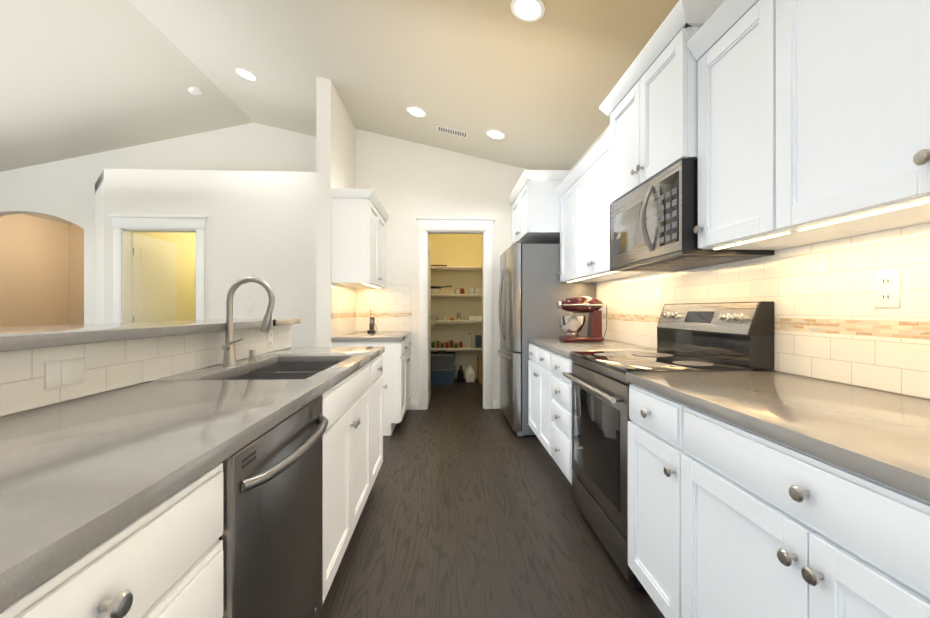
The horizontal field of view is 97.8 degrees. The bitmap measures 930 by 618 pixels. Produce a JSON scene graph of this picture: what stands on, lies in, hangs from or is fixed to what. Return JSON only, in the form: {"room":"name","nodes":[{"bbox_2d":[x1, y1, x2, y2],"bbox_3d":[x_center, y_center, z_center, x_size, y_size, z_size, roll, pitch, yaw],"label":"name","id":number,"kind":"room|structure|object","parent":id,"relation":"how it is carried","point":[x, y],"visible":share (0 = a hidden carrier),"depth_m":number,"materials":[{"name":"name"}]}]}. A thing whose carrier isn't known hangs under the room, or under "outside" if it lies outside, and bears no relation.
{"room":"kitchen","nodes":[
{"label":"kitchen","id":0,"kind":"room"},
{"bbox_2d":[0,214,83,327],"bbox_3d":[-5.635,-0.270,6.312,2.900,2.900,2.080,0,0,-3],"label":"wall","id":1,"kind":"structure","parent":0,"point":[41,271],"depth_m":6.67,"materials":[{"name":"beige paint"}]},
{"bbox_2d":[0,123,315,323],"bbox_3d":[-4.721,-0.636,5.242,6.830,3.630,0.140,0,0,-3],"label":"wall","id":2,"kind":"structure","parent":0,"point":[64,189],"depth_m":5.19,"materials":[{"name":"paint"}]},
{"bbox_2d":[132,232,482,378],"bbox_3d":[-1.615,-0.170,6.081,5.090,2.700,2.500,0,0,-3],"label":"wall","id":3,"kind":"structure","parent":0,"point":[457,249],"depth_m":6.87,"materials":[{"name":"paint"}]},
{"bbox_2d":[431,266,482,350],"bbox_3d":[-0.145,-0.001,6.665,1.898,1.355,0.422,0,0,-3],"label":"shelf","id":4,"kind":"object","parent":3,"relation":"attached to","point":[466,348],"visible":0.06,"depth_m":6.45,"materials":[{"name":"white wood"}]},
{"bbox_2d":[431,315,437,320],"bbox_3d":[-0.520,0.148,6.550,0.170,0.085,0.170,0,0,-3],"label":"glass bowl","id":5,"kind":"object","parent":4,"relation":"on","point":[433,317],"visible":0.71,"depth_m":6.50,"materials":[{"name":"clear glass"}]},
{"bbox_2d":[431,289,440,293],"bbox_3d":[-0.512,-0.282,6.581,0.250,0.085,0.250,0,0,-3],"label":"bowl","id":6,"kind":"object","parent":4,"relation":"on","point":[435,291],"visible":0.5,"depth_m":6.50,"materials":[{"name":"ceramic"}]},
{"bbox_2d":[431,286,451,288],"bbox_3d":[-0.414,-0.353,6.586,0.406,0.054,0.250,0,0,-3],"label":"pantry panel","id":7,"kind":"object","parent":6,"relation":"on","point":[436,287],"visible":0.71,"depth_m":6.49,"materials":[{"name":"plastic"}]},
{"bbox_2d":[436,340,439,347],"bbox_3d":[-0.442,0.568,6.583,0.058,0.125,0.060,0,0,-3],"label":"jar","id":8,"kind":"object","parent":4,"relation":"on","point":[437,344],"visible":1,"depth_m":6.56,"materials":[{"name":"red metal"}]},
{"bbox_2d":[457,312,460,320],"bbox_3d":[-0.102,0.117,6.599,0.070,0.147,0.072,0,0,-3],"label":"cups","id":9,"kind":"object","parent":4,"relation":"on","point":[458,316],"visible":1,"depth_m":6.57,"materials":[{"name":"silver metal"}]},
{"bbox_2d":[468,333,471,347],"bbox_3d":[0.078,0.510,6.606,0.068,0.240,0.070,0,0,-3],"label":"spray bottle","id":10,"kind":"object","parent":4,"relation":"on","point":[469,342],"visible":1,"depth_m":6.58,"materials":[{"name":"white plastic"}]},
{"bbox_2d":[468,287,473,293],"bbox_3d":[0.097,-0.295,6.629,0.100,0.110,0.160,0,0,-3],"label":"jar","id":11,"kind":"object","parent":4,"relation":"on","point":[470,290],"visible":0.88,"depth_m":6.55,"materials":[{"name":"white plastic"}]},
{"bbox_2d":[468,316,481,320],"bbox_3d":[0.161,0.153,6.641,0.210,0.075,0.180,0,0,-3],"label":"box","id":12,"kind":"object","parent":4,"relation":"on","point":[474,318],"visible":1,"depth_m":6.55,"materials":[{"name":"cardboard"}]},
{"bbox_2d":[474,287,481,293],"bbox_3d":[0.212,-0.295,6.634,0.110,0.110,0.160,0,0,-3],"label":"jar","id":13,"kind":"object","parent":4,"relation":"on","point":[477,290],"visible":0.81,"depth_m":6.56,"materials":[{"name":"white plastic"}]},
{"bbox_2d":[475,335,481,347],"bbox_3d":[0.216,0.530,6.638,0.100,0.200,0.150,0,0,-3],"label":"box","id":14,"kind":"object","parent":4,"relation":"on","point":[477,341],"visible":0.96,"depth_m":6.57,"materials":[{"name":"blue cardboard"}]},
{"bbox_2d":[95,128,528,409],"bbox_3d":[-1.837,-0.493,5.098,5.980,3.344,0.795,0,0,-3],"label":"wall","id":15,"kind":"structure","parent":0,"point":[261,224],"depth_m":4.70,"materials":[{"name":"paint"}]},
{"bbox_2d":[132,233,176,321],"bbox_3d":[-3.917,0.138,5.122,0.167,2.058,0.780,0,0,-3],"label":"room door","id":16,"kind":"structure","parent":15,"relation":"in","point":[154,279],"depth_m":5.07,"materials":[{"name":"paint"}]},
{"bbox_2d":[109,215,206,322],"bbox_3d":[-3.484,0.058,4.668,1.060,2.240,0.156,0,0,-3],"label":"door frame","id":17,"kind":"structure","parent":15,"relation":"attached to","point":[124,227],"depth_m":4.62,"materials":[{"name":"paint"}]},
{"bbox_2d":[428,235,434,404],"bbox_3d":[-0.473,0.138,5.206,0.167,2.058,0.640,0,0,-3],"label":"pantry door","id":18,"kind":"structure","parent":15,"relation":"in","point":[429,319],"depth_m":5.10,"materials":[{"name":"paint"}]},
{"bbox_2d":[412,400,496,409],"bbox_3d":[-1.836,1.127,4.191,4.480,0.100,1.014,0,0,-3],"label":"baseboard","id":19,"kind":"structure","parent":15,"relation":"attached to","point":[415,405],"depth_m":4.74,"materials":[{"name":"paint"}]},
{"bbox_2d":[416,217,494,409],"bbox_3d":[-0.113,0.053,4.819,0.920,2.250,0.156,0,0,-3],"label":"door frame","id":20,"kind":"structure","parent":15,"relation":"attached to","point":[451,225],"depth_m":4.76,"materials":[{"name":"paint"}]},
{"bbox_2d":[0,0,678,223],"bbox_3d":[-3.349,-1.885,1.982,9.680,1.382,12.100,0,0,-3],"label":"ceiling","id":21,"kind":"structure","parent":0,"point":[78,78],"depth_m":3.50,"materials":[{"name":"paint"}]},
{"bbox_2d":[188,87,201,95],"bbox_3d":[-2.925,-2.358,4.394,0.130,0.056,0.130,0,0,-3],"label":"smoke detector","id":22,"kind":"object","parent":21,"relation":"attached to","point":[196,91],"visible":1,"depth_m":4.37,"materials":[{"name":"white plastic"}]},
{"bbox_2d":[235,68,257,80],"bbox_3d":[-2.148,-2.304,3.989,0.200,0.048,0.204,0,0,-3],"label":"recessed light","id":23,"kind":"object","parent":21,"relation":"in","point":[245,74],"visible":1,"depth_m":3.98,"materials":[{"name":"paint"}]},
{"bbox_2d":[406,106,426,116],"bbox_3d":[-0.476,-1.937,3.983,0.200,0.048,0.204,0,0,-3],"label":"recessed light","id":24,"kind":"object","parent":21,"relation":"in","point":[415,111],"visible":1,"depth_m":3.97,"materials":[{"name":"paint"}]},
{"bbox_2d":[436,125,467,137],"bbox_3d":[-0.135,-1.857,4.248,0.333,0.079,0.130,0,0,-3],"label":"ceiling vent","id":25,"kind":"object","parent":21,"relation":"in","point":[451,131],"visible":1,"depth_m":4.24,"materials":[{"name":"white metal"}]},
{"bbox_2d":[486,129,505,139],"bbox_3d":[0.310,-1.763,4.098,0.200,0.048,0.204,0,0,-3],"label":"recessed light","id":26,"kind":"object","parent":21,"relation":"in","point":[495,134],"visible":1,"depth_m":4.09,"materials":[{"name":"paint"}]},
{"bbox_2d":[511,0,544,21],"bbox_3d":[0.369,-1.770,2.389,0.200,0.048,0.204,0,0,-3],"label":"recessed light","id":27,"kind":"object","parent":21,"relation":"in","point":[529,10],"visible":1,"depth_m":2.39,"materials":[{"name":"paint"}]},
{"bbox_2d":[321,379,664,617],"bbox_3d":[-3.349,1.224,1.978,9.680,0.100,12.100,0,0,-3],"label":"floor","id":28,"kind":"structure","parent":0,"point":[471,509],"depth_m":2.09,"materials":[{"name":"brown wood"}]},
{"bbox_2d":[0,463,222,617],"bbox_3d":[-0.759,0.734,0.502,0.658,0.876,0.598,0,0,-3],"label":"base cabinet","id":29,"kind":"object","parent":28,"relation":"on","point":[163,559],"visible":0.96,"depth_m":0.61,"materials":[{"name":"white wood"}]},
{"bbox_2d":[0,76,354,416],"bbox_3d":[-1.222,-0.503,1.975,0.130,3.354,5.500,0,0,-3],"label":"wall","id":30,"kind":"structure","parent":28,"relation":"on","point":[111,365],"depth_m":1.67,"materials":[{"name":"tile"}]},
{"bbox_2d":[45,357,83,389],"bbox_3d":[-1.115,0.178,1.133,0.008,0.075,0.115,0,0,-3],"label":"light switch","id":31,"kind":"object","parent":30,"relation":"attached to","point":[63,372],"visible":1,"depth_m":1.12,"materials":[{"name":"white plastic"}]},
{"bbox_2d":[0,318,300,351],"bbox_3d":[-1.311,0.080,1.000,0.505,0.035,3.620,0,0,-3],"label":"bar","id":32,"kind":"object","parent":30,"relation":"on","point":[21,338],"visible":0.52,"depth_m":1.31,"materials":[{"name":"stone"}]},
{"bbox_2d":[267,330,272,347],"bbox_3d":[-1.174,0.180,2.447,0.007,0.105,0.070,0,0,-3],"label":"outlet","id":33,"kind":"object","parent":30,"relation":"attached to","point":[269,338],"visible":0.94,"depth_m":2.44,"materials":[{"name":"white plastic"}]},
{"bbox_2d":[330,188,388,288],"bbox_3d":[-1.059,-0.668,4.211,0.390,0.859,1.032,0,0,-3],"label":"upper cabinet","id":34,"kind":"object","parent":30,"relation":"attached to","point":[359,217],"visible":1,"depth_m":3.76,"materials":[{"name":"white wood"}]},
{"bbox_2d":[331,283,411,336],"bbox_3d":[-0.930,-0.019,4.241,0.655,0.562,0.998,0,0,-3],"label":"wall tile","id":35,"kind":"structure","parent":30,"relation":"attached to","point":[392,311],"depth_m":4.73,"materials":[{"name":"white tile"}]},
{"bbox_2d":[368,301,373,310],"bbox_3d":[-1.099,-0.032,4.723,0.072,0.115,0.007,0,0,-3],"label":"outlet","id":36,"kind":"object","parent":35,"relation":"attached to","point":[371,305],"visible":1,"depth_m":4.72,"materials":[{"name":"white plastic"}]},
{"bbox_2d":[219,395,328,617],"bbox_3d":[-0.766,0.736,1.103,0.698,0.874,0.594,0,0,-3],"label":"dishwasher","id":37,"kind":"object","parent":28,"relation":"on","point":[271,536],"visible":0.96,"depth_m":1.03,"materials":[{"name":"grey metal"}]},
{"bbox_2d":[291,362,370,602],"bbox_3d":[-0.820,0.736,1.866,0.658,0.876,0.926,0,0,-3],"label":"base cabinet","id":38,"kind":"object","parent":28,"relation":"on","point":[346,451],"visible":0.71,"depth_m":1.76,"materials":[{"name":"white wood"}]},
{"bbox_2d":[331,336,411,435],"bbox_3d":[-0.919,0.739,4.245,0.673,0.876,0.972,0,0,-3],"label":"base cabinet","id":39,"kind":"object","parent":28,"relation":"on","point":[396,373],"visible":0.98,"depth_m":3.77,"materials":[{"name":"white wood"}]},
{"bbox_2d":[331,332,410,341],"bbox_3d":[-0.929,0.281,4.236,0.643,0.038,0.992,0,0,-3],"label":"countertop","id":40,"kind":"structure","parent":39,"relation":"on","point":[375,336],"depth_m":3.86,"materials":[{"name":"stone"}]},
{"bbox_2d":[367,309,377,332],"bbox_3d":[-1.037,0.130,4.567,0.115,0.265,0.313,0,0,-3],"label":"phone","id":41,"kind":"object","parent":40,"relation":"on","point":[371,325],"visible":1,"depth_m":4.47,"materials":[{"name":"black plastic"}]},
{"bbox_2d":[368,354,386,488],"bbox_3d":[-0.851,0.737,2.556,0.658,0.876,0.450,0,0,-3],"label":"base cabinet","id":42,"kind":"object","parent":28,"relation":"on","point":[376,386],"visible":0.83,"depth_m":2.56,"materials":[{"name":"white wood"}]},
{"bbox_2d":[431,350,455,384],"bbox_3d":[-0.370,0.912,6.541,0.430,0.535,0.510,0,0,-3],"label":"bins","id":43,"kind":"object","parent":28,"relation":"on","point":[443,369],"visible":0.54,"depth_m":6.31,"materials":[{"name":"blue plastic"}]},
{"bbox_2d":[458,365,463,382],"bbox_3d":[-0.070,1.045,6.539,0.097,0.270,0.100,0,0,-3],"label":"bottle","id":44,"kind":"object","parent":28,"relation":"on","point":[460,375],"visible":1,"depth_m":6.50,"materials":[{"name":"black plastic"}]},
{"bbox_2d":[465,366,474,381],"bbox_3d":[0.079,1.050,6.581,0.160,0.259,0.150,0,0,-3],"label":"jug","id":45,"kind":"object","parent":28,"relation":"on","point":[469,374],"visible":1,"depth_m":6.51,"materials":[{"name":"white plastic"}]},
{"bbox_2d":[477,355,482,383],"bbox_3d":[0.243,0.970,6.543,0.075,0.419,0.300,0,0,-3],"label":"carton","id":46,"kind":"object","parent":28,"relation":"on","point":[480,371],"visible":0.96,"depth_m":6.39,"materials":[{"name":"cardboard"}]},
{"bbox_2d":[528,343,563,472],"bbox_3d":[0.898,0.738,3.300,0.673,0.876,0.798,0,0,-3],"label":"base cabinet","id":47,"kind":"object","parent":28,"relation":"on","point":[540,396],"visible":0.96,"depth_m":3.23,"materials":[{"name":"white wood"}]},
{"bbox_2d":[527,338,669,358],"bbox_3d":[0.917,0.280,3.078,0.642,0.038,1.269,0,0,-3],"label":"countertop","id":48,"kind":"structure","parent":47,"relation":"on","point":[559,347],"depth_m":2.84,"materials":[{"name":"stone"}]},
{"bbox_2d":[557,296,606,341],"bbox_3d":[0.981,0.078,3.309,0.467,0.364,0.266,0,0,-3],"label":"stand mixer","id":49,"kind":"object","parent":48,"relation":"on","point":[571,325],"visible":1,"depth_m":3.23,"materials":[{"name":"red metal"}]},
{"bbox_2d":[497,241,595,436],"bbox_3d":[0.766,0.279,4.170,0.839,1.797,0.910,0,0,-3],"label":"fridge","id":50,"kind":"object","parent":28,"relation":"on","point":[533,289],"visible":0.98,"depth_m":3.71,"materials":[{"name":"silver metal"}]},
{"bbox_2d":[551,352,574,484],"bbox_3d":[0.926,0.737,2.672,0.673,0.876,0.456,0,0,-3],"label":"base cabinet","id":51,"kind":"object","parent":28,"relation":"on","point":[561,424],"visible":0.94,"depth_m":2.62,"materials":[{"name":"white wood"}]},
{"bbox_2d":[628,384,685,617],"bbox_3d":[0.979,0.735,1.489,0.673,0.876,0.376,0,0,-3],"label":"base cabinet","id":52,"kind":"object","parent":28,"relation":"on","point":[655,439],"visible":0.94,"depth_m":1.45,"materials":[{"name":"white wood"}]},
{"bbox_2d":[562,301,773,588],"bbox_3d":[0.935,0.572,2.060,0.689,1.205,0.760,0,0,-3],"label":"range","id":53,"kind":"object","parent":28,"relation":"on","point":[721,336],"visible":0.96,"depth_m":1.91,"materials":[{"name":"grey metal"}]},
{"bbox_2d":[681,405,929,617],"bbox_3d":[1.008,0.734,0.845,0.673,0.876,0.910,0,0,-3],"label":"base cabinet","id":54,"kind":"object","parent":28,"relation":"on","point":[770,528],"visible":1,"depth_m":0.88,"materials":[{"name":"white wood"}]},
{"bbox_3d":[-0.724,0.732,-0.278,0.658,0.876,0.958,0,0,-3],"label":"base cabinet","id":55,"kind":"object","parent":28,"relation":"on","visible":0},
{"bbox_2d":[0,346,384,610],"bbox_3d":[-0.795,0.276,1.017,0.634,0.038,3.590,0,0,-3],"label":"countertop","id":56,"kind":"structure","parent":55,"relation":"on","point":[80,477],"depth_m":0.76,"materials":[{"name":"stone"}]},
{"bbox_2d":[221,276,275,365],"bbox_3d":[-0.990,0.054,1.851,0.237,0.408,0.087,0,0,-3],"label":"faucet","id":57,"kind":"object","parent":56,"relation":"on","point":[229,357],"visible":1,"depth_m":1.85,"materials":[{"name":"silver metal"}]},
{"bbox_2d":[248,350,256,359],"bbox_3d":[-1.078,0.233,2.061,0.041,0.050,0.042,0,0,-3],"label":"soap dispenser","id":58,"kind":"object","parent":56,"relation":"on","point":[252,354],"visible":1,"depth_m":2.05,"materials":[{"name":"white ceramic"}]},
{"bbox_2d":[224,363,336,379],"bbox_3d":[-0.811,0.400,1.870,0.450,0.206,0.815,0,0,-3],"label":"sink basin","id":59,"kind":"object","parent":56,"relation":"in","point":[277,371],"visible":0.06,"depth_m":1.96,"materials":[{"name":"silver metal"}]},
{"bbox_2d":[570,125,929,399],"bbox_3d":[1.356,-0.224,2.190,0.140,2.796,12.100,0,0,-3],"label":"wall","id":60,"kind":"structure","parent":0,"point":[592,146],"depth_m":3.56,"materials":[{"name":"paint"}]},
{"bbox_2d":[508,170,571,243],"bbox_3d":[0.855,-0.978,4.147,0.683,0.550,0.972,0,0,-3],"label":"upper cabinet","id":61,"kind":"object","parent":60,"relation":"attached to","point":[534,199],"visible":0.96,"depth_m":3.72,"materials":[{"name":"white wood"}]},
{"bbox_2d":[556,177,602,282],"bbox_3d":[1.053,-0.671,3.478,0.347,0.856,0.482,0,0,-3],"label":"upper cabinet","id":62,"kind":"object","parent":60,"relation":"attached to","point":[562,192],"depth_m":3.61,"materials":[{"name":"white wood"}]},
{"bbox_2d":[568,129,652,280],"bbox_3d":[1.079,-0.672,2.905,0.347,0.856,0.904,0,0,-3],"label":"upper cabinet","id":63,"kind":"object","parent":60,"relation":"attached to","point":[583,190],"depth_m":2.92,"materials":[{"name":"white wood"}]},
{"bbox_2d":[599,0,724,203],"bbox_3d":[1.068,-0.939,2.068,0.443,0.615,0.880,0,0,-3],"label":"upper cabinet","id":64,"kind":"object","parent":60,"relation":"attached to","point":[649,105],"visible":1,"depth_m":1.88,"materials":[{"name":"white wood"}]},
{"bbox_2d":[610,159,773,271],"bbox_3d":[1.054,-0.422,2.067,0.456,0.404,0.751,0,0,-3],"label":"microwave","id":65,"kind":"object","parent":64,"relation":"attached to","point":[653,222],"visible":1,"depth_m":1.88,"materials":[{"name":"grey metal"}]},
{"bbox_2d":[597,223,929,398],"bbox_3d":[1.310,0.006,1.585,0.006,0.503,4.295,0,0,-3],"label":"wall tile","id":66,"kind":"structure","parent":60,"relation":"attached to","point":[832,322],"depth_m":1.47,"materials":[{"name":"white tile"}]},
{"bbox_2d":[606,294,608,306],"bbox_3d":[1.219,-0.074,3.475,0.007,0.115,0.072,0,0,-3],"label":"electrical outlet","id":67,"kind":"object","parent":66,"relation":"attached to","point":[607,299],"visible":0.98,"depth_m":3.46,"materials":[{"name":"white plastic"}]},
{"bbox_2d":[655,290,661,307],"bbox_3d":[1.256,-0.065,2.636,0.008,0.115,0.072,0,0,-3],"label":"electrical outlet","id":68,"kind":"object","parent":66,"relation":"attached to","point":[658,298],"visible":1,"depth_m":2.63,"materials":[{"name":"white plastic"}]},
{"bbox_2d":[874,270,899,307],"bbox_3d":[1.318,-0.062,1.268,0.007,0.115,0.072,0,0,-3],"label":"electrical outlet","id":69,"kind":"object","parent":66,"relation":"attached to","point":[887,288],"visible":1,"depth_m":1.26,"materials":[{"name":"white plastic"}]},
{"bbox_2d":[687,0,874,249],"bbox_3d":[1.122,-0.672,1.488,0.388,0.859,0.396,0,0,-3],"label":"upper cabinet","id":70,"kind":"object","parent":60,"relation":"attached to","point":[731,44],"visible":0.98,"depth_m":1.46,"materials":[{"name":"white wood"}]},
{"bbox_2d":[776,0,929,231],"bbox_3d":[1.151,-0.673,0.840,0.388,0.859,0.898,0,0,-3],"label":"upper cabinet","id":71,"kind":"object","parent":60,"relation":"attached to","point":[852,115],"visible":1,"depth_m":1.06,"materials":[{"name":"white wood"}]},
{"bbox_3d":[1.049,0.733,-0.069,0.673,0.876,0.916,0,0,-3],"label":"base cabinet","id":72,"kind":"object","parent":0,"visible":0},
{"bbox_2d":[626,371,929,501],"bbox_3d":[1.030,0.276,0.567,0.642,0.038,2.227,0,0,-3],"label":"countertop","id":73,"kind":"structure","parent":72,"relation":"on","point":[880,436],"depth_m":1.00,"materials":[{"name":"stone"}]}
]}

